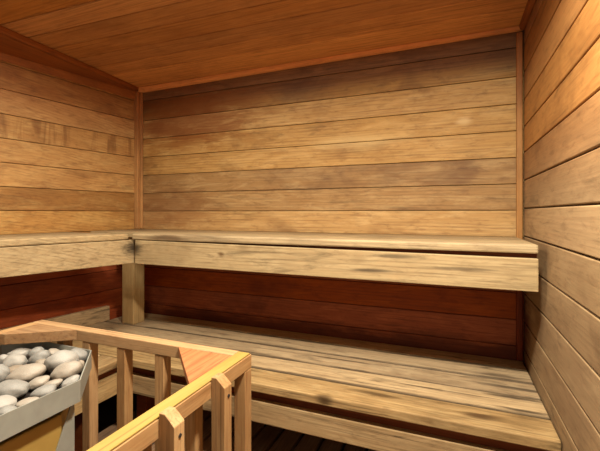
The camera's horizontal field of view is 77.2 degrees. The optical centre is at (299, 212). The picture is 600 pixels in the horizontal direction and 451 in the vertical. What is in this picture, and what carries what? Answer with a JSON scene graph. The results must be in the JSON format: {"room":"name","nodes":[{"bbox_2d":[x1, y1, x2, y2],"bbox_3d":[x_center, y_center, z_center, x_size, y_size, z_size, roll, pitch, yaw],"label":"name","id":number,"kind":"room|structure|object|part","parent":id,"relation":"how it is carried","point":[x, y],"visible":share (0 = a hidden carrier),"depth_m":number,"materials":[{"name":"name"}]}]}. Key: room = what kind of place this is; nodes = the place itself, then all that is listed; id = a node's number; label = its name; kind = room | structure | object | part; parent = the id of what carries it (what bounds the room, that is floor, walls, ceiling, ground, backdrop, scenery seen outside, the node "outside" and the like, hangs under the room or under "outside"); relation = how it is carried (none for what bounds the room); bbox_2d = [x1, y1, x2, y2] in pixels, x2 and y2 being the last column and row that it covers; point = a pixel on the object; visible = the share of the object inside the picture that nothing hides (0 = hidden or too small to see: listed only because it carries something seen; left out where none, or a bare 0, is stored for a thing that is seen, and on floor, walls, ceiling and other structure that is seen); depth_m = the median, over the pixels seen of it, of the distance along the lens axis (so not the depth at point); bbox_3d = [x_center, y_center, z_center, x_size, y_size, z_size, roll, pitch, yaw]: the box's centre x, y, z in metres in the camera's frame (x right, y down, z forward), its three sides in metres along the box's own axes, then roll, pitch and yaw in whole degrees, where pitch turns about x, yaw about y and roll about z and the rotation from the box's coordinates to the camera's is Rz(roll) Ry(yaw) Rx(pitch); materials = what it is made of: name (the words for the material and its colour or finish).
{"room":"sauna","nodes":[
{"label":"sauna","id":0,"kind":"room"},
{"bbox_2d":[0,60,133,371],"bbox_3d":[-1.773,0.130,1.344,0.050,2.000,2.698,0,0,30],"label":"wall","id":1,"kind":"structure","parent":0,"point":[67,146],"depth_m":2.07,"materials":[{"name":"brown wood"}]},
{"bbox_2d":[0,305,109,330],"bbox_3d":[-1.601,0.609,1.558,0.028,0.087,1.711,0,0,30],"label":"wall ledge","id":2,"kind":"object","parent":1,"relation":"attached to","point":[99,314],"visible":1,"depth_m":2.16,"materials":[{"name":"brown wood"}]},
{"bbox_2d":[0,25,138,98],"bbox_3d":[-1.640,-0.779,1.288,0.620,0.089,2.659,0,0,22],"label":"trim","id":3,"kind":"structure","parent":1,"relation":"attached to","point":[15,48],"depth_m":1.97,"materials":[{"name":"brown wood"}]},
{"bbox_2d":[98,393,368,450],"bbox_3d":[-0.730,1.155,0.939,2.744,0.050,2.694,0,0,22],"label":"floor","id":4,"kind":"structure","parent":0,"point":[107,409],"depth_m":2.11,"materials":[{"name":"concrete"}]},
{"bbox_2d":[75,354,116,450],"bbox_3d":[-1.487,0.891,1.135,0.854,0.476,1.590,0,0,22],"label":"bench","id":5,"kind":"object","parent":4,"relation":"on","point":[107,374],"visible":0.16,"depth_m":1.63,"materials":[{"name":"brown wood"}]},
{"bbox_2d":[0,232,134,277],"bbox_3d":[-1.598,0.380,1.310,0.444,0.547,1.904,0,0,37],"label":"bench","id":6,"kind":"object","parent":5,"relation":"on","point":[36,253],"visible":0.99,"depth_m":1.68,"materials":[{"name":"brown wood"}]},
{"bbox_3d":[-0.942,0.880,1.653,0.062,0.384,0.060,0,0,22],"label":"leg","id":7,"kind":"part","parent":5,"relation":"part of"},
{"bbox_2d":[98,410,375,450],"bbox_3d":[-0.303,1.102,1.182,1.752,0.056,1.465,0,0,22],"label":"duckboard","id":8,"kind":"object","parent":4,"relation":"on","point":[265,440],"visible":0.25,"depth_m":1.78,"materials":[{"name":"brown wood"}]},
{"bbox_2d":[0,342,91,450],"bbox_3d":[-0.854,0.751,0.888,0.475,0.643,0.688,0,0,22],"label":"heater","id":9,"kind":"object","parent":8,"relation":"on","point":[47,422],"visible":0.66,"depth_m":0.93,"materials":[{"name":"metal"}]},
{"bbox_2d":[0,354,7,363],"bbox_3d":[-0.902,0.446,1.144,0.037,0.032,0.031,0,0,4],"label":"stone","id":10,"kind":"object","parent":9,"relation":"on","point":[3,356],"visible":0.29,"depth_m":1.13,"materials":[{"name":"grey stone"}]},
{"bbox_2d":[0,364,9,382],"bbox_3d":[-0.815,0.436,1.015,0.054,0.054,0.045,0,0,28],"label":"stone","id":11,"kind":"object","parent":9,"relation":"on","point":[4,370],"visible":0.83,"depth_m":1.01,"materials":[{"name":"grey stone"}]},
{"bbox_2d":[0,395,16,407],"bbox_3d":[-0.701,0.448,0.882,0.061,0.033,0.055,0,0,32],"label":"stone","id":12,"kind":"object","parent":9,"relation":"on","point":[4,399],"visible":0.77,"depth_m":0.88,"materials":[{"name":"beige stone"}]},
{"bbox_2d":[0,405,16,414],"bbox_3d":[-0.664,0.449,0.848,0.045,0.027,0.037,0,0,-9],"label":"stone","id":13,"kind":"object","parent":9,"relation":"on","point":[6,408],"visible":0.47,"depth_m":0.84,"materials":[{"name":"beige stone"}]},
{"bbox_2d":[0,379,29,397],"bbox_3d":[-0.722,0.443,0.940,0.078,0.044,0.068,0,0,-16],"label":"stone","id":14,"kind":"object","parent":9,"relation":"on","point":[17,388],"visible":0.88,"depth_m":0.93,"materials":[{"name":"grey stone"}]},
{"bbox_2d":[2,354,27,366],"bbox_3d":[-0.839,0.439,1.108,0.062,0.045,0.052,0,0,-22],"label":"stone","id":15,"kind":"object","parent":9,"relation":"on","point":[13,359],"visible":0.65,"depth_m":1.09,"materials":[{"name":"grey stone"}]},
{"bbox_2d":[9,365,21,372],"bbox_3d":[-0.805,0.448,1.065,0.062,0.031,0.053,0,0,-7],"label":"stone","id":16,"kind":"object","parent":9,"relation":"on","point":[14,367],"visible":0.14,"depth_m":1.05,"materials":[{"name":"beige stone"}]},
{"bbox_2d":[6,347,30,356],"bbox_3d":[-0.894,0.447,1.198,0.062,0.033,0.057,0,0,16],"label":"stone","id":17,"kind":"object","parent":9,"relation":"on","point":[22,350],"visible":0.54,"depth_m":1.19,"materials":[{"name":"grey stone"}]},
{"bbox_2d":[5,363,45,381],"bbox_3d":[-0.742,0.437,1.024,0.092,0.051,0.080,0,0,17],"label":"stone","id":18,"kind":"object","parent":9,"relation":"on","point":[27,372],"visible":0.81,"depth_m":1.00,"materials":[{"name":"beige stone"}]},
{"bbox_2d":[15,397,38,407],"bbox_3d":[-0.643,0.450,0.889,0.048,0.025,0.046,0,0,-30],"label":"stone","id":19,"kind":"object","parent":9,"relation":"on","point":[29,399],"visible":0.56,"depth_m":0.88,"materials":[{"name":"beige stone"}]},
{"bbox_2d":[27,347,44,359],"bbox_3d":[-0.835,0.443,1.189,0.044,0.038,0.042,0,0,32],"label":"stone","id":20,"kind":"object","parent":9,"relation":"on","point":[31,352],"visible":0.55,"depth_m":1.18,"materials":[{"name":"grey stone"}]},
{"bbox_2d":[29,375,49,389],"bbox_3d":[-0.691,0.448,0.993,0.051,0.032,0.049,0,0,29],"label":"stone","id":21,"kind":"object","parent":9,"relation":"on","point":[37,382],"visible":0.76,"depth_m":0.98,"materials":[{"name":"beige stone"}]},
{"bbox_2d":[28,350,50,363],"bbox_3d":[-0.784,0.438,1.131,0.057,0.050,0.053,0,0,-22],"label":"stone","id":22,"kind":"object","parent":9,"relation":"on","point":[43,354],"visible":0.59,"depth_m":1.12,"materials":[{"name":"grey stone"}]},
{"bbox_2d":[35,359,46,370],"bbox_3d":[-0.752,0.445,1.097,0.040,0.036,0.042,0,0,41],"label":"stone","id":23,"kind":"object","parent":9,"relation":"on","point":[39,360],"visible":0.23,"depth_m":1.09,"materials":[{"name":"beige stone"}]},
{"bbox_2d":[30,384,56,397],"bbox_3d":[-0.637,0.446,0.934,0.056,0.034,0.046,0,0,16],"label":"stone","id":24,"kind":"object","parent":9,"relation":"on","point":[46,389],"visible":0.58,"depth_m":0.92,"materials":[{"name":"grey stone"}]},
{"bbox_2d":[44,379,62,387],"bbox_3d":[-0.648,0.449,0.980,0.044,0.030,0.047,0,0,38],"label":"stone","id":25,"kind":"object","parent":9,"relation":"on","point":[57,382],"visible":0.52,"depth_m":0.97,"materials":[{"name":"beige stone"}]},
{"bbox_2d":[48,348,59,354],"bbox_3d":[-0.780,0.449,1.202,0.043,0.031,0.043,0,0,-30],"label":"stone","id":26,"kind":"object","parent":9,"relation":"on","point":[52,350],"visible":0.28,"depth_m":1.19,"materials":[{"name":"beige stone"}]},
{"bbox_2d":[44,350,78,371],"bbox_3d":[-0.688,0.431,1.089,0.079,0.066,0.076,0,0,27],"label":"stone","id":27,"kind":"object","parent":9,"relation":"on","point":[59,357],"visible":0.64,"depth_m":1.07,"materials":[{"name":"grey stone"}]},
{"bbox_2d":[50,361,81,381],"bbox_3d":[-0.641,0.435,1.035,0.076,0.054,0.067,0,0,18],"label":"stone","id":28,"kind":"object","parent":9,"relation":"on","point":[65,370],"visible":0.75,"depth_m":1.01,"materials":[{"name":"beige stone"}]},
{"bbox_2d":[60,375,79,387],"bbox_3d":[-0.611,0.448,0.998,0.043,0.030,0.043,0,0,35],"label":"stone","id":29,"kind":"object","parent":9,"relation":"on","point":[74,378],"visible":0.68,"depth_m":0.99,"materials":[{"name":"grey stone"}]},
{"bbox_2d":[70,348,87,360],"bbox_3d":[-0.688,0.439,1.153,0.068,0.046,0.055,0,0,4],"label":"stone","id":30,"kind":"object","parent":9,"relation":"on","point":[82,354],"visible":0.41,"depth_m":1.15,"materials":[{"name":"grey stone"}]},
{"bbox_2d":[78,360,84,372],"bbox_3d":[-0.637,0.444,1.086,0.026,0.039,0.023,0,0,-37],"label":"stone","id":31,"kind":"object","parent":9,"relation":"on","point":[82,362],"visible":0.45,"depth_m":1.08,"materials":[{"name":"beige stone"}]},
{"bbox_2d":[0,320,250,450],"bbox_3d":[-0.665,0.723,0.788,0.888,0.701,0.837,0,0,22],"label":"guard","id":32,"kind":"object","parent":8,"relation":"on","point":[209,372],"visible":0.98,"depth_m":1.00,"materials":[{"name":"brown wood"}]},
{"bbox_3d":[-1.060,0.398,0.948,0.036,0.036,0.763,0,0,22],"label":"rail","id":33,"kind":"part","parent":32,"relation":"part of","materials":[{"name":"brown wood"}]},
{"bbox_3d":[-0.550,0.398,1.174,0.812,0.036,0.036,0,0,22],"label":"rail","id":34,"kind":"part","parent":32,"relation":"part of","materials":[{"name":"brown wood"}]},
{"bbox_3d":[-0.299,0.402,0.660,0.037,0.036,0.800,0,0,22],"label":"rail","id":35,"kind":"part","parent":32,"relation":"part of","materials":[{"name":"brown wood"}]},
{"bbox_3d":[-0.154,0.747,1.015,0.034,0.652,0.034,0,0,22],"label":"corner post","id":36,"kind":"part","parent":32,"relation":"part of","materials":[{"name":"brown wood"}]},
{"bbox_2d":[51,313,560,450],"bbox_3d":[-0.187,0.891,1.789,2.308,0.476,0.632,0,0,22],"label":"bench","id":37,"kind":"object","parent":4,"relation":"on","point":[365,394],"visible":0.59,"depth_m":1.44,"materials":[{"name":"brown wood"}]},
{"bbox_3d":[-0.732,0.880,1.793,0.060,0.384,0.064,0,0,22],"label":"leg","id":38,"kind":"part","parent":37,"relation":"part of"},
{"bbox_2d":[90,229,538,324],"bbox_3d":[-0.152,0.380,1.877,2.225,0.547,0.457,0,0,22],"label":"bench","id":39,"kind":"object","parent":37,"relation":"on","point":[489,262],"visible":0.94,"depth_m":1.54,"materials":[{"name":"brown wood"}]},
{"bbox_3d":[-0.997,0.396,2.250,0.090,0.515,0.085,0,0,22],"label":"support post","id":40,"kind":"part","parent":39,"relation":"part of","materials":[{"name":"brown wood"}]},
{"bbox_2d":[0,0,527,86],"bbox_3d":[-0.735,-0.850,0.925,2.744,0.050,2.864,0,0,22],"label":"ceiling","id":41,"kind":"structure","parent":0,"point":[139,43],"depth_m":1.67,"materials":[{"name":"brown wood"}]},
{"bbox_2d":[143,30,528,362],"bbox_3d":[-0.032,0.130,2.104,2.424,2.000,0.050,0,0,22],"label":"wall","id":42,"kind":"structure","parent":0,"point":[417,141],"depth_m":1.96,"materials":[{"name":"brown wood"}]},
{"bbox_2d":[134,92,142,228],"bbox_3d":[-1.061,-0.345,2.474,0.046,0.899,0.034,0,0,22],"label":"trim","id":43,"kind":"structure","parent":42,"relation":"attached to","point":[138,101],"depth_m":2.47,"materials":[{"name":"brown wood"}]},
{"bbox_2d":[137,26,522,92],"bbox_3d":[-0.043,-0.808,2.067,2.212,0.032,0.025,0,0,22],"label":"trim","id":44,"kind":"structure","parent":42,"relation":"attached to","point":[243,73],"depth_m":1.99,"materials":[{"name":"brown wood"}]},
{"bbox_2d":[516,32,522,360],"bbox_3d":[0.969,-0.072,1.661,0.024,1.445,0.021,0,0,22],"label":"trim","id":45,"kind":"structure","parent":42,"relation":"attached to","point":[519,36],"depth_m":1.65,"materials":[{"name":"brown wood"}]},
{"bbox_2d":[524,0,599,450],"bbox_3d":[0.514,0.130,0.420,0.050,2.000,2.664,0,0,22],"label":"wall","id":46,"kind":"structure","parent":0,"point":[562,37],"depth_m":1.04,"materials":[{"name":"brown wood"}]},
{"bbox_2d":[519,0,535,29],"bbox_3d":[0.475,-0.811,0.422,0.020,0.026,2.639,0,0,22],"label":"trim","id":47,"kind":"structure","parent":46,"relation":"attached to","point":[528,9],"depth_m":1.52,"materials":[{"name":"brown wood"}]}
]}

